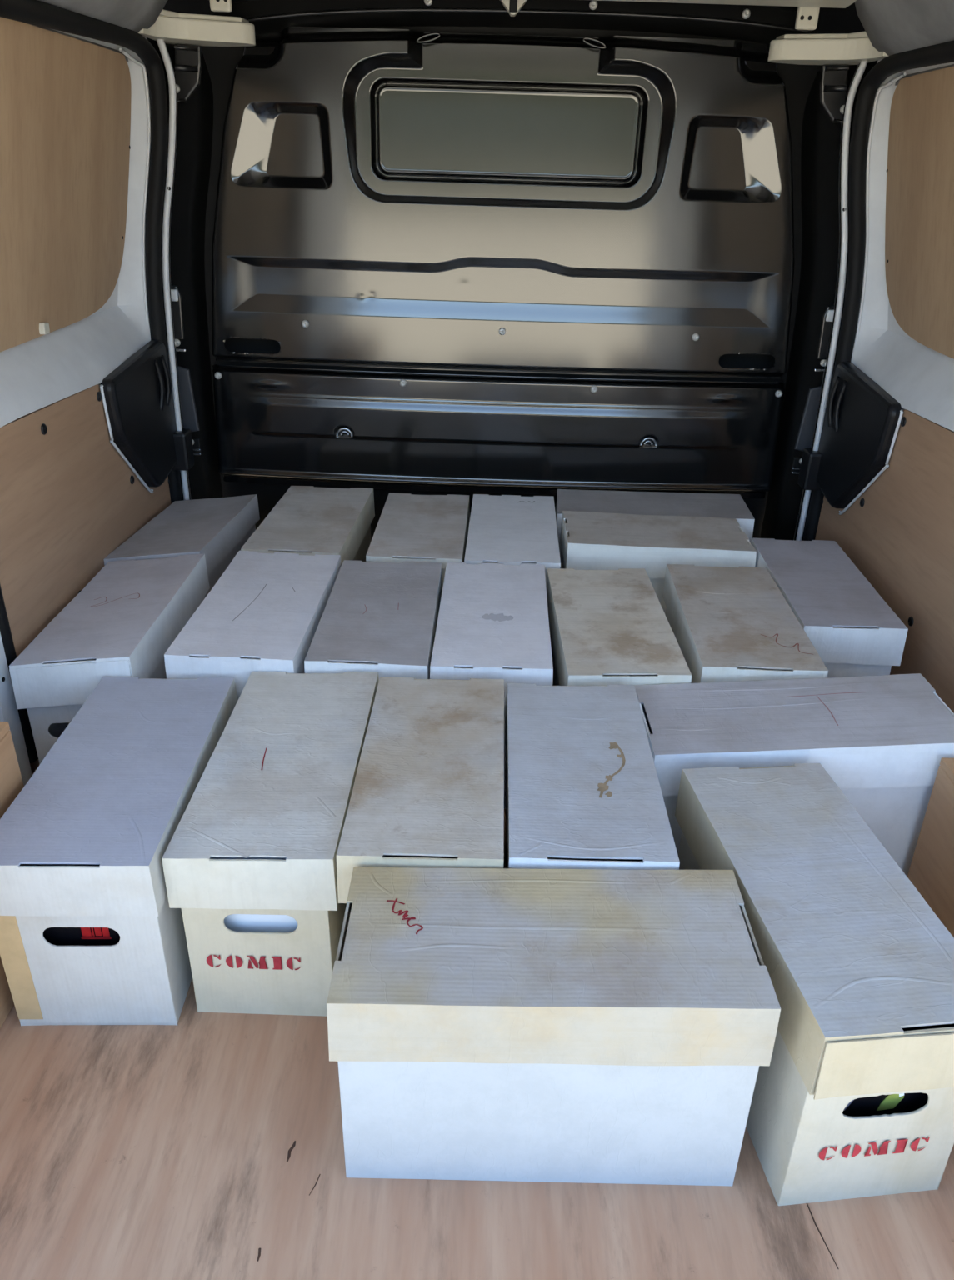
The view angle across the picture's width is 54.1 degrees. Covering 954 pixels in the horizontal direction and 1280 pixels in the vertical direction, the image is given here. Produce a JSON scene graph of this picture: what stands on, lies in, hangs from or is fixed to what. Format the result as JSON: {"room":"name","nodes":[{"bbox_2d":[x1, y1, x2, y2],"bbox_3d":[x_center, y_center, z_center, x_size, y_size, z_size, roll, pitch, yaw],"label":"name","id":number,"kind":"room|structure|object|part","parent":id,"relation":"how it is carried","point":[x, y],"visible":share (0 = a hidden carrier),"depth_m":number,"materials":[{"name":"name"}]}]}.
{"room":"loading area","nodes":[
{"label":"loading area","id":0,"kind":"room"},
{"bbox_2d":[0,0,255,786],"bbox_3d":[-0.655,-0.429,1.514,0.357,1.365,2.130,2,27,0],"label":"door frame","id":1,"kind":"structure","parent":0,"point":[181,95],"depth_m":1.99,"materials":[{"name":"white paint"}]},
{"bbox_3d":[-0.700,-0.870,1.091,0.003,0.190,1.770,2,27,0],"label":"cant rail","id":2,"kind":"part","parent":1,"relation":"part of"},
{"bbox_2d":[0,16,194,769],"bbox_3d":[-0.736,-0.493,1.753,0.127,1.180,0.917,2,27,0],"label":"van side wall","id":3,"kind":"structure","parent":1,"relation":"in","point":[86,464],"depth_m":1.71,"materials":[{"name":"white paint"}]},
{"bbox_3d":[-0.697,-0.789,2.134,0.026,0.026,0.008,2,27,0],"label":"latch plate","id":4,"kind":"part","parent":1,"relation":"part of","materials":[{"name":"white paint"}]},
{"bbox_3d":[-0.699,-0.680,2.190,0.030,0.006,0.005,2,27,0],"label":"latch plate","id":5,"kind":"part","parent":1,"relation":"part of","materials":[{"name":"metal"}]},
{"bbox_3d":[-0.548,-1.229,1.837,0.160,0.010,0.170,2,27,0],"label":"runner lid","id":6,"kind":"part","parent":1,"relation":"part of","materials":[{"name":"beige paint"}]},
{"bbox_2d":[0,762,953,1279],"bbox_3d":[-0.004,0.225,1.749,1.720,0.019,1.980,1,27,0],"label":"floor","id":7,"kind":"structure","parent":0,"point":[207,1146],"depth_m":0.99,"materials":[{"name":"brown wood"}]},
{"bbox_2d":[0,721,24,1028],"bbox_3d":[-0.685,0.368,1.038,0.172,0.344,0.500,1,27,0],"label":"box","id":8,"kind":"object","parent":7,"relation":"on","point":[11,780],"visible":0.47,"depth_m":1.18,"materials":[{"name":"brown wood"}]},
{"bbox_3d":[-0.682,0.220,0.963,0.172,0.012,0.500,1,27,0],"label":"panel","id":9,"kind":"part","parent":8,"relation":"part of","materials":[{"name":"brown wood"}]},
{"bbox_2d":[9,553,209,764],"bbox_3d":[-0.640,0.057,1.716,0.197,0.295,0.438,1,27,0],"label":"cardboard box","id":10,"kind":"object","parent":7,"relation":"on","point":[123,622],"visible":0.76,"depth_m":1.57,"materials":[{"name":"white cardboard"}]},
{"bbox_3d":[-0.639,-0.031,1.674,0.197,0.100,0.434,1,27,0],"label":"lid","id":11,"kind":"part","parent":10,"relation":"part of","materials":[{"name":"cardboard"}]},
{"bbox_2d":[0,676,237,1025],"bbox_3d":[-0.482,0.274,1.322,0.208,0.267,0.453,0,27,-1],"label":"cardboard box","id":12,"kind":"object","parent":7,"relation":"on","point":[114,789],"visible":0.91,"depth_m":1.16,"materials":[{"name":"white cardboard"}]},
{"bbox_2d":[20,864,119,945],"bbox_3d":[-0.479,0.370,1.148,0.170,0.240,0.005,0,27,-1],"label":"book","id":13,"kind":"object","parent":12,"relation":"in","point":[55,936],"visible":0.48,"depth_m":1.14,"materials":[{"name":"paper"}]},
{"bbox_2d":[80,927,111,939],"bbox_3d":[-0.466,0.358,1.139,0.036,0.020,0.001,0,27,-1],"label":"print","id":14,"kind":"object","parent":13,"relation":"attached to","point":[86,932],"depth_m":1.14},
{"bbox_3d":[-0.480,0.191,1.280,0.208,0.081,0.453,0,27,-1],"label":"lid","id":15,"kind":"part","parent":12,"relation":"part of","materials":[{"name":"cardboard"}]},
{"bbox_2d":[103,494,259,597],"bbox_3d":[-0.638,-0.137,2.100,0.206,0.294,0.393,3,27,4],"label":"cardboard box","id":16,"kind":"object","parent":7,"relation":"on","point":[218,528],"visible":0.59,"depth_m":2.02,"materials":[{"name":"white cardboard"}]},
{"bbox_2d":[164,550,341,700],"bbox_3d":[-0.385,0.054,1.734,0.208,0.292,0.447,2,27,2],"label":"cardboard box","id":17,"kind":"object","parent":7,"relation":"on","point":[264,612],"visible":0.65,"depth_m":1.60,"materials":[{"name":"white cardboard"}]},
{"bbox_2d":[161,671,379,1016],"bbox_3d":[-0.264,0.268,1.338,0.205,0.272,0.439,2,27,1],"label":"cardboard box","id":18,"kind":"object","parent":7,"relation":"on","point":[278,780],"visible":0.89,"depth_m":1.17,"materials":[{"name":"white cardboard"}]},
{"bbox_2d":[210,857,297,932],"bbox_3d":[-0.269,0.363,1.168,0.165,0.240,0.004,2,27,1],"label":"book","id":19,"kind":"object","parent":18,"relation":"in","point":[237,922],"visible":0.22,"depth_m":1.16,"materials":[{"name":"white paper"}]},
{"bbox_3d":[-0.262,0.186,1.297,0.205,0.091,0.439,2,27,1],"label":"lid","id":20,"kind":"part","parent":18,"relation":"part of","materials":[{"name":"cardboard"}]},
{"bbox_2d":[240,485,374,564],"bbox_3d":[-0.369,-0.151,2.147,0.206,0.284,0.425,3,27,3],"label":"cardboard box","id":21,"kind":"object","parent":7,"relation":"on","point":[307,520],"visible":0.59,"depth_m":2.07,"materials":[{"name":"white cardboard"}]},
{"bbox_2d":[304,560,442,679],"bbox_3d":[-0.175,0.065,1.729,0.199,0.284,0.426,1,27,1],"label":"cardboard box","id":22,"kind":"object","parent":7,"relation":"on","point":[382,618],"visible":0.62,"depth_m":1.62,"materials":[{"name":"white cardboard"}]},
{"bbox_2d":[365,492,469,588],"bbox_3d":[-0.124,-0.135,2.131,0.198,0.281,0.417,2,27,1],"label":"cardboard box","id":23,"kind":"object","parent":7,"relation":"on","point":[428,528],"visible":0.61,"depth_m":2.03,"materials":[{"name":"white cardboard"}]},
{"bbox_2d":[336,676,504,903],"bbox_3d":[-0.062,0.278,1.314,0.195,0.282,0.424,2,27,1],"label":"cardboard box","id":24,"kind":"object","parent":7,"relation":"on","point":[428,789],"visible":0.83,"depth_m":1.20,"materials":[{"name":"beige cardboard"}]},
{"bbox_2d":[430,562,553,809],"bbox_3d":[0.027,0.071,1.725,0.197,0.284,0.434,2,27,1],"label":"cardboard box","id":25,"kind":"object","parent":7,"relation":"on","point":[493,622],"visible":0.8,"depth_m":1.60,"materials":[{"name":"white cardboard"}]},
{"bbox_3d":[0.029,-0.022,1.678,0.197,0.075,0.434,2,27,1],"label":"lid","id":26,"kind":"part","parent":25,"relation":"part of","materials":[{"name":"cardboard"}]},
{"bbox_2d":[464,494,560,585],"bbox_3d":[0.077,-0.128,2.123,0.197,0.283,0.422,2,27,2],"label":"cardboard box","id":27,"kind":"object","parent":7,"relation":"on","point":[514,530],"visible":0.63,"depth_m":2.03,"materials":[{"name":"white cardboard"}]},
{"bbox_2d":[326,867,780,1185],"bbox_3d":[0.071,0.424,1.033,0.434,0.278,0.200,1,27,0],"label":"cardboard box","id":28,"kind":"object","parent":7,"relation":"on","point":[584,1026],"visible":1,"depth_m":0.95,"materials":[{"name":"white cardboard"}]},
{"bbox_3d":[0.073,0.338,0.989,0.434,0.084,0.200,1,27,0],"label":"lid","id":29,"kind":"part","parent":28,"relation":"part of","materials":[{"name":"cardboard"}]},
{"bbox_2d":[505,683,679,869],"bbox_3d":[0.137,0.283,1.311,0.198,0.281,0.413,1,27,1],"label":"cardboard box","id":30,"kind":"object","parent":7,"relation":"on","point":[583,791],"visible":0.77,"depth_m":1.20,"materials":[{"name":"white cardboard"}]},
{"bbox_2d":[545,568,691,686],"bbox_3d":[0.235,0.082,1.711,0.197,0.285,0.431,1,27,-1],"label":"cardboard box","id":31,"kind":"object","parent":7,"relation":"on","point":[607,627],"visible":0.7,"depth_m":1.60,"materials":[{"name":"beige cardboard"}]},
{"bbox_2d":[555,489,754,569],"bbox_3d":[0.411,-0.200,2.275,0.449,0.285,0.192,3,27,3],"label":"cardboard box","id":32,"kind":"object","parent":7,"relation":"on","point":[711,505],"visible":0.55,"depth_m":2.21,"materials":[{"name":"white cardboard"}]},
{"bbox_3d":[0.413,-0.292,2.229,0.449,0.077,0.192,3,27,3],"label":"lid","id":33,"kind":"part","parent":32,"relation":"part of","materials":[{"name":"cardboard"}]},
{"bbox_2d":[560,510,756,614],"bbox_3d":[0.386,-0.112,2.089,0.396,0.295,0.200,1,27,1],"label":"cardboard box","id":34,"kind":"object","parent":7,"relation":"on","point":[589,540],"visible":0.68,"depth_m":1.97,"materials":[{"name":"white cardboard"}]},
{"bbox_3d":[0.388,-0.207,2.041,0.396,0.083,0.200,1,27,1],"label":"lid","id":35,"kind":"part","parent":34,"relation":"part of","materials":[{"name":"cardboard"}]},
{"bbox_2d":[662,564,828,683],"bbox_3d":[0.465,0.074,1.735,0.201,0.283,0.434,2,27,2],"label":"cardboard box","id":36,"kind":"object","parent":7,"relation":"on","point":[727,624],"visible":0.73,"depth_m":1.63,"materials":[{"name":"white cardboard"}]},
{"bbox_2d":[635,673,953,876],"bbox_3d":[0.466,0.223,1.429,0.447,0.294,0.197,1,27,0],"label":"cardboard box","id":37,"kind":"object","parent":7,"relation":"on","point":[883,740],"visible":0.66,"depth_m":1.34,"materials":[{"name":"white cardboard"}]},
{"bbox_3d":[0.468,0.137,1.385,0.448,0.101,0.197,1,27,0],"label":"lid","id":38,"kind":"part","parent":37,"relation":"part of","materials":[{"name":"cardboard"}]},
{"bbox_2d":[675,763,953,1205],"bbox_3d":[0.390,0.389,1.119,0.195,0.276,0.437,-2,27,-6],"label":"cardboard box","id":39,"kind":"object","parent":7,"relation":"on","point":[854,957],"visible":0.93,"depth_m":0.98,"materials":[{"name":"white cardboard"}]},
{"bbox_2d":[842,1023,953,1116],"bbox_3d":[0.410,0.479,0.964,0.165,0.240,0.005,-2,27,-6],"label":"book","id":40,"kind":"object","parent":39,"relation":"in","point":[903,1102],"visible":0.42,"depth_m":0.96,"materials":[{"name":"paper"}]},
{"bbox_2d":[843,1100,853,1110],"bbox_3d":[0.380,0.476,0.956,0.012,0.019,0.001,-2,27,-6],"label":"art","id":41,"kind":"object","parent":40,"relation":"attached to","point":[850,1102],"depth_m":0.96},
{"bbox_2d":[876,1094,904,1110],"bbox_3d":[0.427,0.475,0.962,0.026,0.026,0.001,-2,27,-6],"label":"art","id":42,"kind":"object","parent":40,"relation":"attached to","point":[891,1101],"depth_m":0.96},
{"bbox_2d":[750,537,908,678],"bbox_3d":[0.670,0.003,1.883,0.183,0.280,0.427,2,27,2],"label":"cardboard box","id":43,"kind":"object","parent":7,"relation":"on","point":[854,632],"visible":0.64,"depth_m":1.71,"materials":[{"name":"white cardboard"}]},
{"bbox_2d":[907,757,953,937],"bbox_3d":[0.710,0.411,1.081,0.165,0.275,0.563,1,27,0],"label":"box","id":44,"kind":"object","parent":7,"relation":"on","point":[931,872],"visible":0.65,"depth_m":1.27,"materials":[{"name":"brown wood"}]},
{"bbox_3d":[0.712,0.293,1.022,0.165,0.012,0.563,1,27,0],"label":"panel","id":45,"kind":"part","parent":44,"relation":"part of","materials":[{"name":"brown wood"}]},
{"bbox_2d":[146,0,877,541],"bbox_3d":[0.058,-0.786,2.272,1.710,1.397,0.255,2,27,0],"label":"wall","id":46,"kind":"structure","parent":0,"point":[494,247],"depth_m":2.17,"materials":[{"name":"black metal"}]},
{"bbox_3d":[0.050,-0.535,2.420,1.483,0.307,0.138,2,27,0],"label":"panel","id":47,"kind":"part","parent":46,"relation":"part of","materials":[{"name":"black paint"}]},
{"bbox_3d":[0.065,-1.009,2.207,1.458,0.713,0.170,2,27,0],"label":"panel","id":48,"kind":"part","parent":46,"relation":"part of","materials":[{"name":"silver metal"}]},
{"bbox_2d":[596,0,856,8],"bbox_3d":[0.064,-0.988,1.220,1.720,0.073,2.130,2,27,0],"label":"ceiling","id":49,"kind":"structure","parent":0,"point":[812,3],"depth_m":1.78,"materials":[{"name":"white paint"}]},
{"bbox_2d":[760,0,953,540],"bbox_3d":[0.747,-0.385,1.513,0.357,1.365,2.130,2,27,0],"label":"door frame","id":50,"kind":"structure","parent":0,"point":[905,34],"depth_m":2.03,"materials":[{"name":"white paint"}]},
{"bbox_3d":[0.807,-0.633,2.190,0.030,0.006,0.005,2,27,0],"label":"latch plate","id":51,"kind":"part","parent":50,"relation":"part of","materials":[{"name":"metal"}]},
{"bbox_3d":[0.691,-1.190,1.836,0.160,0.010,0.170,2,27,0],"label":"runner lid","id":52,"kind":"part","parent":50,"relation":"part of","materials":[{"name":"beige paint"}]},
{"bbox_3d":[0.812,-0.741,2.133,0.026,0.026,0.008,2,27,0],"label":"latch plate","id":53,"kind":"part","parent":50,"relation":"part of","materials":[{"name":"white paint"}]},
{"bbox_2d":[797,59,953,713],"bbox_3d":[0.833,-0.444,1.752,0.126,1.180,0.917,2,27,0],"label":"wall","id":54,"kind":"structure","parent":50,"relation":"in","point":[883,471],"depth_m":1.84,"materials":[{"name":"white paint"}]},
{"bbox_3d":[0.819,-0.822,1.090,0.003,0.190,1.770,2,27,0],"label":"cant rail","id":55,"kind":"part","parent":50,"relation":"part of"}
]}

